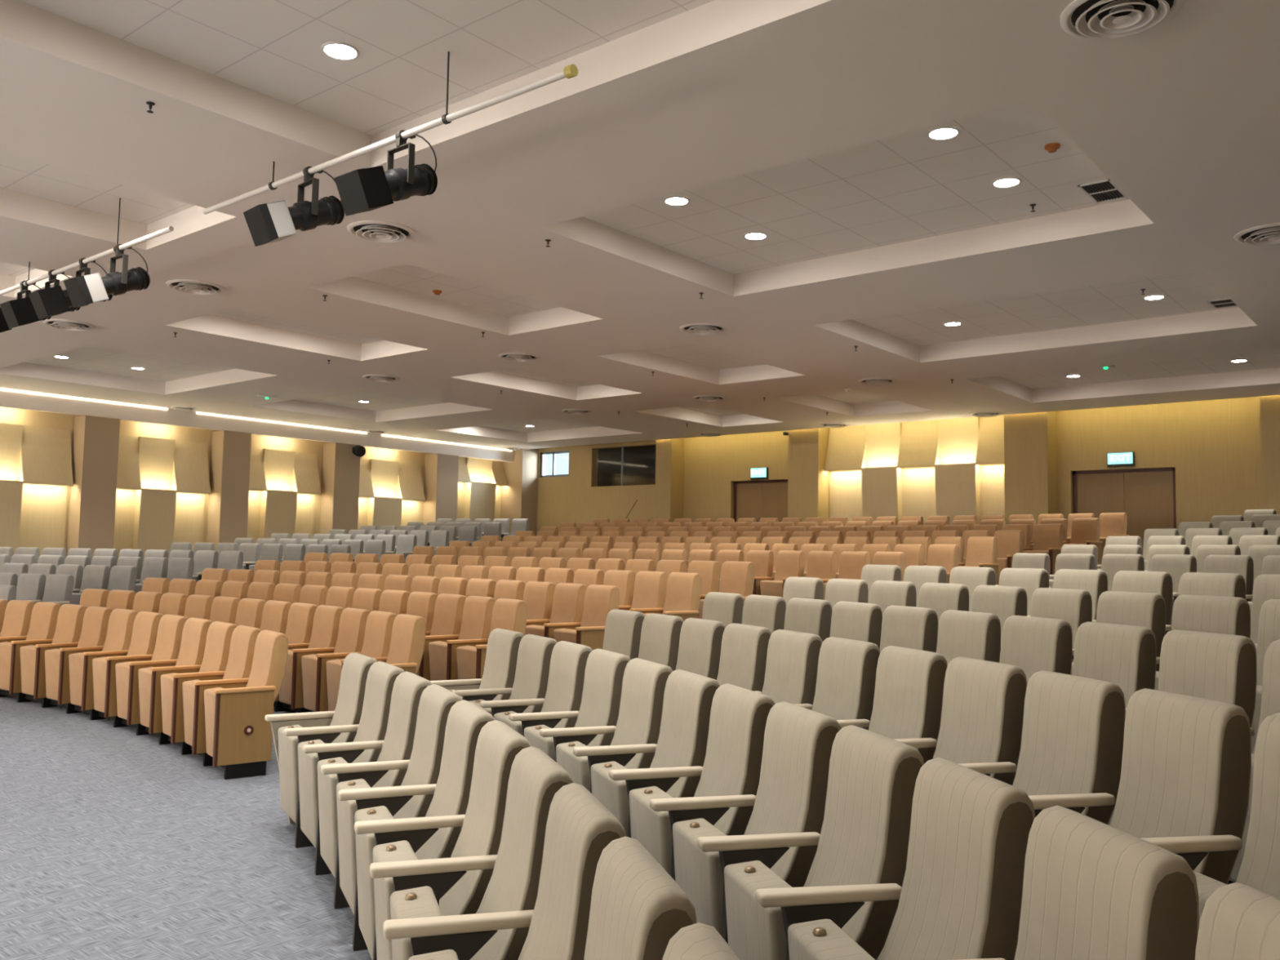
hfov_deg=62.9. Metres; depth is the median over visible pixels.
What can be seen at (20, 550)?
seat
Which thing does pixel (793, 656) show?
seat
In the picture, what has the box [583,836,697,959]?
seat
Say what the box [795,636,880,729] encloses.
seat
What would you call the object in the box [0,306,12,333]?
hood
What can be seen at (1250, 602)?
seat cushion
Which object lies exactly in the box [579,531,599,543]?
seat
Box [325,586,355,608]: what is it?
seat
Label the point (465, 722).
seat
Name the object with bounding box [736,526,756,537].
seat
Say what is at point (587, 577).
seat
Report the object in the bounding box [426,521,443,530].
seat
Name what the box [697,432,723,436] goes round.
ceiling vent
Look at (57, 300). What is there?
hood
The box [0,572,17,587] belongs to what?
seat
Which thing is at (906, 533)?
seat
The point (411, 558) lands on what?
seat
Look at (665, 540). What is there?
seat
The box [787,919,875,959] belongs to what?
seat cushion
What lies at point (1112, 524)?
seat
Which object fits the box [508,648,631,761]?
seat
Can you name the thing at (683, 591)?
seat
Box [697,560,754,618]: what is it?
seat
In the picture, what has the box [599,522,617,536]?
seat
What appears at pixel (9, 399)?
trim
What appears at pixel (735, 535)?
seat
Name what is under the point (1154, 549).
seat
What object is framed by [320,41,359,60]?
recessed light
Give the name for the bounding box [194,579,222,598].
seat
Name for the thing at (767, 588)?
seat cushion
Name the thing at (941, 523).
seat
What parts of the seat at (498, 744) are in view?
panel, armrest, backrest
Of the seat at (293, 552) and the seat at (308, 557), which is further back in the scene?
the seat at (293, 552)
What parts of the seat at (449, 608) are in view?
backrest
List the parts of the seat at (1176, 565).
backrest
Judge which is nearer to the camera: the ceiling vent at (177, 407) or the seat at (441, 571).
the seat at (441, 571)
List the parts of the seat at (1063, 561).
backrest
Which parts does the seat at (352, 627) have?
panel, armrest, backrest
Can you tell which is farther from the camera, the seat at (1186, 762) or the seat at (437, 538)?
the seat at (437, 538)
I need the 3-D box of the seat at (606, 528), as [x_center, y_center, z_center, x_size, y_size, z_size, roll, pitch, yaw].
[-0.745,1.467,21.840,0.507,1.000,0.524,-2,-5,31]
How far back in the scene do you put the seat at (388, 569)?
14.30 m
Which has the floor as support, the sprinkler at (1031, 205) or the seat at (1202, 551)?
the seat at (1202, 551)
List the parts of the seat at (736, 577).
backrest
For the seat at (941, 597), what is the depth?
7.72 m
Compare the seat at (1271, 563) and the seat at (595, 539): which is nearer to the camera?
the seat at (1271, 563)
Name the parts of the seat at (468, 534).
backrest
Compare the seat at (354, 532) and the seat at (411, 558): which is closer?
the seat at (411, 558)
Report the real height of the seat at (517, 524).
1.000 m
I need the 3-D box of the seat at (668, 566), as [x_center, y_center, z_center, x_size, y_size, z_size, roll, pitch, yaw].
[0.199,1.428,12.156,0.524,1.000,0.562,5,-5,-41]
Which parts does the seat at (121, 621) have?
panel, armrest, hinge frame, backrest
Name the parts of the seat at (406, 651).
armrest, armrest, backrest, panel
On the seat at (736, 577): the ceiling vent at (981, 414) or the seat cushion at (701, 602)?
the seat cushion at (701, 602)
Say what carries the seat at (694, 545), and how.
on the floor
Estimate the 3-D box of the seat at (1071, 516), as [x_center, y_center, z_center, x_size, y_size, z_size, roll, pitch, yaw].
[7.292,1.054,17.610,0.524,1.000,0.507,4,-5,-41]
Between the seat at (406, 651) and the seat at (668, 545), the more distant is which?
the seat at (668, 545)
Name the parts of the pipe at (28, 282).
hanger rod, hanger rod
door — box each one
[733,479,787,522]
[1072,467,1176,555]
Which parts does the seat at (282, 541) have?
backrest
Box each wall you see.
[0,406,501,552]
[536,396,1262,534]
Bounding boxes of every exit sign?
[750,467,768,479]
[1106,451,1134,466]
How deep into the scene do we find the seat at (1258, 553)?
10.54 m
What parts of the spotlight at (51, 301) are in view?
frame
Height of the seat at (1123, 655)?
1.000 m
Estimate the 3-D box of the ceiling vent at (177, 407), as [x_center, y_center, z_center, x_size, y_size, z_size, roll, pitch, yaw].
[-9.466,-1.474,21.722,0.520,0.055,0.520,-2,-5,39]
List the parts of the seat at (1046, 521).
backrest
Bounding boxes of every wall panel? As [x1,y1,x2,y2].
[0,422,73,555]
[113,435,210,572]
[246,447,321,543]
[357,457,425,529]
[457,456,507,522]
[823,414,1004,524]
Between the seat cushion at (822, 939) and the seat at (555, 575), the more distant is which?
the seat at (555, 575)
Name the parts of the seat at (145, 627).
panel, armrest, hinge frame, backrest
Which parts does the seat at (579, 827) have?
panel, armrest, backrest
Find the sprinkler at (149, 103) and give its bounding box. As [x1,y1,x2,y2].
[146,101,155,113]
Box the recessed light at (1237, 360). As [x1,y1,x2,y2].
[1230,359,1247,362]
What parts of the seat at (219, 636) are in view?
panel, hinge frame, armrest, backrest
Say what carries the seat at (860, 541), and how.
on the floor
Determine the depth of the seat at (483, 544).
19.78 m
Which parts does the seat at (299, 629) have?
backrest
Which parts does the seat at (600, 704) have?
panel, armrest, backrest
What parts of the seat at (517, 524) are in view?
backrest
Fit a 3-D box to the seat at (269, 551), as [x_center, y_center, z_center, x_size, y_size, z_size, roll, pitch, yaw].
[-7.381,1.742,20.442,0.512,1.000,0.534,0,-4,19]
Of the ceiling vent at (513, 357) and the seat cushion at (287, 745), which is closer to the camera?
the seat cushion at (287, 745)
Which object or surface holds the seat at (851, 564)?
on the floor
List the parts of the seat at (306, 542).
backrest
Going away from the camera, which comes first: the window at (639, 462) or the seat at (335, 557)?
the seat at (335, 557)
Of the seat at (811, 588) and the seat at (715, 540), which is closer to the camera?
the seat at (811, 588)
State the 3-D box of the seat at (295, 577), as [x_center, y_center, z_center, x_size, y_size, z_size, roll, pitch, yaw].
[-4.793,1.706,13.843,0.562,1.000,0.524,-2,-5,34]
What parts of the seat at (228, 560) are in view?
backrest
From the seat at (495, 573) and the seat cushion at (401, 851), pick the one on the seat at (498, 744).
the seat cushion at (401, 851)
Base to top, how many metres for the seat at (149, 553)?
1.000 m
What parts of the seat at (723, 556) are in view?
backrest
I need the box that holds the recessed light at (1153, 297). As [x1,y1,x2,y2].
[1142,294,1164,300]
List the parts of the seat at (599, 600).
panel, armrest, armrest, panel, backrest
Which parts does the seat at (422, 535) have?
backrest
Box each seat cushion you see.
[0,641,11,690]
[19,644,36,695]
[44,648,60,700]
[68,652,84,706]
[70,592,81,604]
[92,657,106,712]
[115,661,129,719]
[133,583,142,593]
[137,666,153,727]
[160,672,175,736]
[182,679,200,746]
[191,575,199,582]
[204,687,223,756]
[248,564,254,571]
[278,724,302,822]
[279,649,293,704]
[297,739,324,847]
[301,653,317,711]
[317,756,347,877]
[325,658,342,711]
[336,778,370,915]
[354,805,394,959]
[372,840,417,959]
[390,886,442,959]
[408,949,458,959]
[428,640,447,680]
[456,645,476,679]
[470,699,492,715]
[493,711,523,735]
[524,624,544,636]
[524,724,555,761]
[553,628,576,643]
[555,741,591,791]
[591,760,629,836]
[629,786,673,875]
[672,817,726,935]
[697,599,704,618]
[724,860,791,959]
[760,580,782,597]
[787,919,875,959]
[823,582,826,599]
[962,557,966,565]
[995,557,1007,584]
[1022,550,1048,555]
[1048,579,1053,588]
[1062,543,1086,545]
[1071,662,1073,675]
[1099,537,1106,558]
[1107,800,1116,825]
[1154,671,1159,690]
[1168,599,1173,631]
[1192,870,1226,923]
[1229,753,1254,882]
[1248,601,1252,623]
[1251,684,1262,753]
[1253,643,1257,657]
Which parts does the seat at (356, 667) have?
armrest, panel, backrest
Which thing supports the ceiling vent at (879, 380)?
in the ceiling
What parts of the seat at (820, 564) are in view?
backrest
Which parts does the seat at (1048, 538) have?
backrest, panel, armrest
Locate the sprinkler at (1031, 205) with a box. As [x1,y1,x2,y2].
[1029,204,1035,212]
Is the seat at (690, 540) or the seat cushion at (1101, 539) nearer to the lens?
the seat cushion at (1101, 539)
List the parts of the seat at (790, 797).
panel, armrest, backrest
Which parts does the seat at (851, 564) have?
backrest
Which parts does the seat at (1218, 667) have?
backrest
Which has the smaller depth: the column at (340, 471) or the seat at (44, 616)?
the seat at (44, 616)
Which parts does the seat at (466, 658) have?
panel, armrest, panel, armrest, backrest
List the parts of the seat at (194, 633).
panel, hinge frame, armrest, backrest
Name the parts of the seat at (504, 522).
backrest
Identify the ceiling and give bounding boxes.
[0,0,1279,449]
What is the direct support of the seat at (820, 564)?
on the floor
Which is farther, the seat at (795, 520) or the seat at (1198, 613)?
the seat at (795, 520)
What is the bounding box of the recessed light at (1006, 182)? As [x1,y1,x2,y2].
[991,177,1021,187]
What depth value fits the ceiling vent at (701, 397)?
19.00 m
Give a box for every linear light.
[0,387,168,409]
[196,412,367,434]
[382,434,511,451]
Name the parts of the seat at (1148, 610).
backrest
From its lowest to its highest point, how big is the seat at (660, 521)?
1.000 m
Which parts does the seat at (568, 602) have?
panel, armrest, backrest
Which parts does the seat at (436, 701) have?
panel, armrest, backrest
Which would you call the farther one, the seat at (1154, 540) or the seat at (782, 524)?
the seat at (782, 524)
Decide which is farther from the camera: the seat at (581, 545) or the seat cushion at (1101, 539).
the seat at (581, 545)
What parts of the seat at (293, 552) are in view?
backrest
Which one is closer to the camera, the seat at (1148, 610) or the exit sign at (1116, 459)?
the seat at (1148, 610)
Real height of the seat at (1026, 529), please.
1.000 m
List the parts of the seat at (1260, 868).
armrest, panel, backrest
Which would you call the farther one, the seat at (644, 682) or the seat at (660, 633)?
the seat at (660, 633)
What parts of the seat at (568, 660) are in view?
panel, armrest, backrest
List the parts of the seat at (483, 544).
backrest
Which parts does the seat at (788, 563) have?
panel, armrest, backrest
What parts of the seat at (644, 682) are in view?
panel, armrest, backrest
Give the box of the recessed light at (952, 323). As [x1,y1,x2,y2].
[943,321,961,326]
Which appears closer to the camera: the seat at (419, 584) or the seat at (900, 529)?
the seat at (419, 584)
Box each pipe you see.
[0,197,173,295]
[202,51,577,214]
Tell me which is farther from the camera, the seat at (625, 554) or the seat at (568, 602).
the seat at (625, 554)
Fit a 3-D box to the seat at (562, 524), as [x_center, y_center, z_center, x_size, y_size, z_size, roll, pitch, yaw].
[-1.793,1.451,23.601,0.507,1.000,0.524,-1,-5,28]
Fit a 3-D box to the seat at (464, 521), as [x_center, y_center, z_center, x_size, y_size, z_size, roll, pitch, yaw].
[-4.542,1.447,25.967,0.512,1.000,0.534,-1,-4,22]
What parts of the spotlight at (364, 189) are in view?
frame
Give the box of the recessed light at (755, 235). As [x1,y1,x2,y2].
[743,231,767,239]
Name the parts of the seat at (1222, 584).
armrest, backrest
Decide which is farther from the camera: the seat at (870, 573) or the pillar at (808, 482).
the pillar at (808, 482)
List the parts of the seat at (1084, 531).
backrest, panel, armrest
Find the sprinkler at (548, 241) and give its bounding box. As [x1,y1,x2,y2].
[545,239,551,247]
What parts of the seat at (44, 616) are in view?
hinge frame, panel, armrest, backrest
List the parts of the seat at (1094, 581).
backrest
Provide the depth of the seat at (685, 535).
19.79 m
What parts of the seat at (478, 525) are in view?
backrest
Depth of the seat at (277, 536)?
22.99 m
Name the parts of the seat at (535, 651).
panel, armrest, backrest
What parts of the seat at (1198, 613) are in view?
armrest, backrest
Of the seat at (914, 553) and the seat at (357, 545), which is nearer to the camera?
the seat at (914, 553)
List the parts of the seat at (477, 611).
panel, armrest, backrest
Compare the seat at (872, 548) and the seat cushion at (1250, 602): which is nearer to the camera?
the seat cushion at (1250, 602)
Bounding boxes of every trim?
[0,387,514,462]
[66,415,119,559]
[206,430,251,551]
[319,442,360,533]
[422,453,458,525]
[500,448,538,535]
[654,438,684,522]
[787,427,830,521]
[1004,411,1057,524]
[1259,395,1279,514]
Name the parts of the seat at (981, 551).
backrest, panel, armrest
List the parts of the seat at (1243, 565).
armrest, backrest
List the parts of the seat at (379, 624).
panel, armrest, backrest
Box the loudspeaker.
[352,444,365,457]
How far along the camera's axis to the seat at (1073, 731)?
3.73 m
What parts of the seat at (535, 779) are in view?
panel, armrest, backrest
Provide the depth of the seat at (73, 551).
18.43 m
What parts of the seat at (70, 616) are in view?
panel, armrest, hinge frame, backrest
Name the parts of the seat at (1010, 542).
backrest, panel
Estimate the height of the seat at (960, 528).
1.000 m
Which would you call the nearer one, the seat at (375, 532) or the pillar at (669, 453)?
the seat at (375, 532)
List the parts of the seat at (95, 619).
panel, armrest, hinge frame, backrest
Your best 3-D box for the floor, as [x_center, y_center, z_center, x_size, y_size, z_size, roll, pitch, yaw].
[-3.575,1.607,10.796,24.630,1.450,30.320,-2,-5,39]
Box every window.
[540,450,569,477]
[597,444,656,486]
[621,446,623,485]
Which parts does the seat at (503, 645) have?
armrest, panel, backrest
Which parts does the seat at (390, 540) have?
backrest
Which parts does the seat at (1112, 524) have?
backrest, armrest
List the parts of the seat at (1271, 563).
armrest, backrest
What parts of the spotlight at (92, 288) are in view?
frame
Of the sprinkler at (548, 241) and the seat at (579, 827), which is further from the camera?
the sprinkler at (548, 241)
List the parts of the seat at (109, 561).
backrest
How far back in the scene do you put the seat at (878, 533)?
17.00 m
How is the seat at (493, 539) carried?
on the floor
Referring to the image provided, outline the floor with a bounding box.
[0,696,372,959]
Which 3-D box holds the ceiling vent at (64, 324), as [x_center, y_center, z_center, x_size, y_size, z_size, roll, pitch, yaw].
[-7.477,-2.014,13.692,0.600,0.055,0.600,-2,-5,39]
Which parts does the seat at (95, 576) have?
backrest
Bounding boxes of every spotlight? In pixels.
[0,269,80,328]
[0,280,51,333]
[28,257,113,319]
[63,244,150,307]
[243,166,344,246]
[333,129,437,216]
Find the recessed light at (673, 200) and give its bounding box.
[663,195,689,205]
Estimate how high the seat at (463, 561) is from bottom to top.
1.000 m
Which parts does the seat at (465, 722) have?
panel, armrest, backrest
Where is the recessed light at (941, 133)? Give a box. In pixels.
[926,126,959,140]
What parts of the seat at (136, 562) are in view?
backrest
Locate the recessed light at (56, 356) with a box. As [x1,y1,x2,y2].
[53,355,69,358]
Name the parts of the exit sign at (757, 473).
lit panel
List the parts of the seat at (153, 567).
backrest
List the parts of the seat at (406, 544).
panel, backrest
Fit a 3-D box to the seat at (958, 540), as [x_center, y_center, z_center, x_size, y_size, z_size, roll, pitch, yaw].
[4.250,1.303,14.909,0.524,1.000,0.507,4,-5,-40]
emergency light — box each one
[257,394,276,399]
[1098,364,1115,369]
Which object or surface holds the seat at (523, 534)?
on the floor
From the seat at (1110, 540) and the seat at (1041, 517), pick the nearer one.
the seat at (1110, 540)
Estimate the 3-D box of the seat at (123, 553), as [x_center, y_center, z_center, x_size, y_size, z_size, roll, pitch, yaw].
[-8.937,1.686,17.968,0.566,1.000,0.534,0,-4,17]
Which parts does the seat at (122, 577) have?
backrest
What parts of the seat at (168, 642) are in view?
panel, hinge frame, armrest, backrest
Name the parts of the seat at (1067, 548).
backrest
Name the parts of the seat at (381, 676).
panel, armrest, backrest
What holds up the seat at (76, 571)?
on the floor
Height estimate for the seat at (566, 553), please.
1.000 m
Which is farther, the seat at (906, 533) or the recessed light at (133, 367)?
the recessed light at (133, 367)
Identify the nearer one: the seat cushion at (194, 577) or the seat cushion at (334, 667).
the seat cushion at (334, 667)
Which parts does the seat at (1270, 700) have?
armrest, backrest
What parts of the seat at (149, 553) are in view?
backrest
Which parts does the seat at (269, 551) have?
armrest, panel, backrest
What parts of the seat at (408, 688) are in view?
panel, armrest, backrest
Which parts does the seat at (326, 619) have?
hinge frame, panel, armrest, backrest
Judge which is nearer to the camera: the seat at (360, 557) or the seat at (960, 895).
the seat at (960, 895)
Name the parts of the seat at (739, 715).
panel, armrest, backrest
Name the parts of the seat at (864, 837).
panel, armrest, backrest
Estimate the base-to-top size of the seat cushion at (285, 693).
0.485 m
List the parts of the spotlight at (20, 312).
frame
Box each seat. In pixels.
[0,546,13,563]
[0,554,8,572]
[0,563,28,577]
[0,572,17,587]
[0,584,16,602]
[0,599,8,633]
[0,600,35,637]
[0,601,61,697]
[8,604,87,702]
[10,554,36,573]
[15,546,39,563]
[15,573,45,604]
[23,573,73,605]
[28,563,55,580]
[33,605,112,707]
[37,555,63,573]
[41,547,66,564]
[56,564,83,593]
[57,608,137,714]
[64,555,89,582]
[67,547,92,564]
[70,564,110,604]
[79,555,116,591]
[79,588,109,608]
[80,565,137,592]
[80,611,163,720]
[93,548,117,565]
[103,613,187,728]
[106,556,142,590]
[106,590,135,610]
[118,549,142,561]
[126,617,212,736]
[132,591,162,613]
[133,556,168,593]
[138,549,168,583]
[142,557,194,582]
[142,577,169,595]
[148,621,236,746]
[158,592,188,616]
[166,550,193,577]
[168,542,191,563]
[168,578,196,595]
[170,625,262,756]
[184,594,213,620]
[191,550,218,582]
[191,629,288,779]
[193,542,214,560]
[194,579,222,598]
[195,551,243,580]
[201,568,227,583]
[209,595,239,624]
[216,542,237,568]
[220,581,248,599]
[226,568,253,585]
[234,537,253,551]
[235,598,266,628]
[239,543,260,568]
[243,543,282,571]
[246,582,275,601]
[253,560,279,574]
[253,569,279,586]
[256,537,275,559]
[260,538,297,562]
[260,600,292,634]
[264,652,377,823]
[270,533,289,543]
[272,583,302,604]
[273,602,317,706]
[274,604,343,712]
[279,560,305,574]
[279,570,306,586]
[280,543,305,565]
[282,538,319,558]
[284,661,404,848]
[290,607,369,712]
[291,533,311,544]
[298,584,328,606]
[302,671,432,877]
[303,552,328,566]
[304,571,332,588]
[305,560,330,575]
[306,544,328,555]
[312,533,332,544]
[315,610,396,711]
[320,684,462,915]
[321,539,342,556]
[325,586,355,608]
[328,528,346,539]
[328,539,364,560]
[328,544,351,561]
[328,552,353,568]
[330,561,356,576]
[330,572,359,590]
[333,533,353,544]
[337,699,494,959]
[340,613,426,674]
[348,529,366,539]
[351,587,382,612]
[353,539,386,562]
[354,553,378,566]
[354,720,531,959]
[355,533,374,553]
[355,562,382,577]
[357,573,385,591]
[360,525,377,534]
[363,534,395,554]
[368,529,387,539]
[369,746,573,959]
[378,589,409,615]
[379,525,397,534]
[379,554,404,568]
[382,563,408,578]
[382,782,626,959]
[383,574,412,593]
[385,534,417,563]
[389,529,408,554]
[395,529,428,547]
[399,525,417,534]
[405,554,430,569]
[405,591,437,631]
[407,521,423,529]
[408,564,435,579]
[410,575,439,595]
[413,546,434,564]
[416,593,466,675]
[418,595,495,680]
[419,525,436,541]
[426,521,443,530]
[427,525,457,546]
[429,530,448,555]
[430,628,524,700]
[431,555,456,571]
[434,564,461,579]
[435,546,457,564]
[436,518,453,525]
[437,577,467,595]
[445,522,462,537]
[446,598,527,679]
[448,526,476,546]
[448,540,469,559]
[452,634,556,715]
[455,518,471,526]
[456,522,482,540]
[457,541,492,563]
[457,555,483,570]
[459,546,481,556]
[460,564,488,581]
[465,578,496,598]
[474,518,490,537]
[475,522,502,541]
[480,535,500,546]
[480,640,592,735]
[481,518,509,537]
[483,546,506,565]
[484,555,510,569]
[488,565,516,582]
[493,579,525,600]
[494,541,515,556]
[501,518,528,540]
[502,535,522,546]
[507,546,530,566]
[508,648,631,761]
[511,556,537,570]
[515,530,534,541]
[515,567,545,584]
[517,541,538,556]
[523,581,555,619]
[524,535,544,547]
[524,582,586,636]
[532,547,555,567]
[536,530,555,542]
[538,557,565,573]
[539,526,558,536]
[539,657,672,791]
[541,542,562,557]
[543,568,573,586]
[543,584,619,649]
[546,535,566,547]
[557,522,576,536]
[557,547,580,568]
[558,531,577,542]
[560,526,578,536]
[564,542,586,558]
[566,557,595,574]
[568,536,589,548]
[573,568,604,587]
[573,669,719,836]
[578,522,596,536]
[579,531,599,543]
[581,526,599,533]
[582,548,606,568]
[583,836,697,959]
[588,542,611,558]
[591,536,612,548]
[592,518,609,526]
[595,558,624,575]
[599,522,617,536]
[601,531,622,548]
[602,526,621,532]
[602,608,644,659]
[603,569,635,605]
[608,548,632,570]
[608,683,775,875]
[612,518,630,526]
[613,536,635,544]
[613,542,635,559]
[618,571,667,610]
[620,522,638,536]
[623,526,643,536]
[624,531,644,550]
[625,559,655,577]
[629,572,701,621]
[632,518,650,526]
[634,548,659,571]
[637,536,659,549]
[638,542,661,560]
[638,613,684,671]
[640,522,659,533]
[644,526,665,536]
[647,531,667,544]
[649,701,841,935]
[653,518,671,526]
[656,560,687,577]
[660,536,684,559]
[661,549,686,562]
[662,522,680,533]
[662,922,739,959]
[663,542,687,556]
[667,526,687,536]
[670,531,690,542]
[673,518,691,526]
[675,617,725,679]
[684,522,702,531]
[685,536,708,565]
[686,542,714,572]
[687,549,715,572]
[688,560,719,594]
[689,526,710,536]
[693,531,715,542]
[694,518,712,526]
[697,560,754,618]
[697,724,924,959]
[702,591,744,626]
[705,522,724,531]
[710,536,733,560]
[712,526,733,536]
[715,518,734,526]
[715,542,741,560]
[716,550,743,592]
[716,622,771,692]
[717,531,739,543]
[728,521,747,531]
[735,536,759,552]
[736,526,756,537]
[737,517,756,526]
[741,594,786,633]
[742,531,764,543]
[743,543,768,561]
[746,550,773,577]
[750,521,770,531]
[752,550,804,597]
[755,629,822,705]
[755,757,1035,959]
[759,517,778,526]
[760,526,781,537]
[761,537,786,551]
[766,531,789,543]
[772,543,798,577]
[773,521,794,531]
[782,517,801,526]
[782,551,836,592]
[782,577,823,606]
[783,526,805,537]
[783,597,832,641]
[788,537,813,551]
[792,531,815,543]
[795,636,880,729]
[797,521,817,531]
[800,543,827,577]
[804,517,824,525]
[808,525,831,542]
[815,537,841,551]
[818,531,842,543]
[821,521,843,531]
[821,551,870,599]
[824,578,868,609]
[827,516,848,525]
[829,601,882,648]
[831,543,858,578]
[834,525,857,543]
[836,645,947,764]
[838,543,890,572]
[844,537,870,551]
[845,530,870,538]
[846,520,867,530]
[852,516,872,525]
[860,525,884,543]
[860,564,901,603]
[869,580,916,617]
[871,520,893,530]
[872,530,898,543]
[873,537,900,551]
[873,551,905,581]
[876,516,897,525]
[880,604,937,653]
[887,525,911,544]
[893,544,924,570]
[895,656,1027,785]
[897,520,920,530]
[901,515,923,524]
[901,530,928,544]
[902,536,931,562]
[903,565,946,607]
[914,524,939,539]
[918,582,968,627]
[923,536,964,565]
[924,520,947,530]
[926,544,959,583]
[927,515,949,524]
[931,530,959,544]
[936,609,1000,665]
[942,524,968,537]
[949,566,995,611]
[951,520,976,530]
[953,515,977,524]
[958,536,999,584]
[958,670,1125,824]
[958,805,1199,959]
[962,530,991,565]
[971,585,1026,641]
[972,524,999,536]
[980,515,1004,521]
[980,519,1005,529]
[994,529,1023,584]
[995,553,1049,585]
[999,568,1048,615]
[999,587,1092,662]
[1000,615,1072,684]
[1003,524,1031,547]
[1008,514,1033,524]
[1009,519,1035,541]
[1022,524,1063,574]
[1026,568,1107,619]
[1028,688,1251,884]
[1029,518,1067,550]
[1037,513,1063,524]
[1048,544,1097,588]
[1048,553,1095,587]
[1062,517,1102,568]
[1066,513,1094,543]
[1071,591,1165,675]
[1072,622,1156,707]
[1092,570,1173,635]
[1097,536,1142,569]
[1099,512,1129,558]
[1101,554,1144,591]
[1102,544,1142,555]
[1107,629,1257,825]
[1141,712,1279,923]
[1142,528,1178,569]
[1144,535,1185,571]
[1147,544,1190,571]
[1150,554,1196,631]
[1154,594,1250,690]
[1165,572,1245,631]
[1173,555,1253,602]
[1178,521,1213,538]
[1185,528,1222,555]
[1191,535,1232,557]
[1195,544,1240,572]
[1195,882,1279,959]
[1210,515,1244,528]
[1219,520,1255,535]
[1226,639,1279,884]
[1229,527,1268,546]
[1239,534,1279,555]
[1244,509,1276,520]
[1245,555,1279,623]
[1248,544,1279,601]
[1250,514,1279,527]
[1250,573,1279,657]
[1251,599,1279,753]
[1262,520,1279,534]
[1275,527,1279,535]
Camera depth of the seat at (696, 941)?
1.70 m
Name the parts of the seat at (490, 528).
backrest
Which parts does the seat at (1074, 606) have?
backrest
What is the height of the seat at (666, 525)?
1.000 m
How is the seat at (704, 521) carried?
on the floor
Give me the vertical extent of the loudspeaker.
0.294 m
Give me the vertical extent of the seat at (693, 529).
1.000 m
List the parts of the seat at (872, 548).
backrest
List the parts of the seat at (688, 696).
panel, armrest, backrest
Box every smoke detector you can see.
[432,289,442,295]
[1044,142,1060,152]
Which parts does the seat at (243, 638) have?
panel, armrest, backrest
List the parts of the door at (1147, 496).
frame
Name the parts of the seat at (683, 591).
armrest, panel, armrest, backrest, panel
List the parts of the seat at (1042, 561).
backrest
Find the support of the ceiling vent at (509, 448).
in the ceiling
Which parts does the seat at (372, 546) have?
backrest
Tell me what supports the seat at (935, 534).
on the floor
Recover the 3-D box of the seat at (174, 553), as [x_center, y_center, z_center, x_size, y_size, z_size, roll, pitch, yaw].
[-7.923,1.680,17.635,0.566,1.000,0.534,0,-4,20]
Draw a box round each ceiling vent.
[42,319,94,330]
[165,279,224,294]
[170,405,197,410]
[346,220,415,242]
[362,374,399,382]
[364,430,386,433]
[498,352,539,361]
[506,447,524,450]
[561,408,591,414]
[679,323,726,334]
[693,395,725,401]
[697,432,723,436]
[820,422,848,427]
[858,377,896,385]
[970,411,1002,417]
[1059,0,1186,39]
[1077,178,1127,203]
[1206,297,1237,308]
[1234,222,1279,244]
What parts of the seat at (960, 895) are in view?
panel, armrest, backrest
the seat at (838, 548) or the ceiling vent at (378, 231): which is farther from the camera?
the seat at (838, 548)
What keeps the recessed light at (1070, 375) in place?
in the ceiling
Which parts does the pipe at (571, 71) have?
hanger rod, hanger rod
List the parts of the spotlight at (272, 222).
frame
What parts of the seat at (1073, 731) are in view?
armrest, backrest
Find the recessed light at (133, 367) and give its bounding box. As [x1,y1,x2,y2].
[130,366,145,369]
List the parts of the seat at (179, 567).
backrest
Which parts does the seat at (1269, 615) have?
backrest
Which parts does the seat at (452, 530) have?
backrest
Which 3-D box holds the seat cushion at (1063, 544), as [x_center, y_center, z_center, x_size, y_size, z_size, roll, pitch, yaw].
[6.822,1.241,16.384,0.162,0.485,0.414,4,-5,-39]
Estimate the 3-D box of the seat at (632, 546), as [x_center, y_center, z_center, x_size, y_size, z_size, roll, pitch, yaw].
[-0.432,1.565,17.909,0.507,1.000,0.524,-2,-5,37]
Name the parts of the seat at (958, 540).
backrest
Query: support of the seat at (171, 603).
on the floor
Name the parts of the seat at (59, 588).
armrest, backrest, armrest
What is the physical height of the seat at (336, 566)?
1.000 m
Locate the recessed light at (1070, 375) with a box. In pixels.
[1066,374,1080,377]
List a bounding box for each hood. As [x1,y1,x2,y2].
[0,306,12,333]
[16,297,39,326]
[44,285,70,316]
[84,272,108,303]
[265,200,296,244]
[359,165,393,213]
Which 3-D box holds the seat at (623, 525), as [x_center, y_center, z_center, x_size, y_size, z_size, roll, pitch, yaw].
[-0.391,1.418,22.804,0.507,1.000,0.524,-1,-5,31]
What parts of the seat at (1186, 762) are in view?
panel, armrest, backrest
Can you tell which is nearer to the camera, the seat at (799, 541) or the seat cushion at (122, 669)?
the seat cushion at (122, 669)
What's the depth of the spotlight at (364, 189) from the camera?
6.65 m
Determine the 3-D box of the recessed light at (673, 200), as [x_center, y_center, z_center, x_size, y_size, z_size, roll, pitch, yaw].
[0.325,-2.470,9.263,0.236,0.010,0.236,-2,-5,39]
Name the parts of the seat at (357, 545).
backrest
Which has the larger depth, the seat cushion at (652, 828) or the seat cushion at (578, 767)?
the seat cushion at (578, 767)
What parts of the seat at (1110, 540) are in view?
backrest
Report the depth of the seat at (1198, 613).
5.71 m
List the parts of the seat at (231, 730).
panel, armrest, panel, armrest, backrest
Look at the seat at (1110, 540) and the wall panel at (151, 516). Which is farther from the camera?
the wall panel at (151, 516)

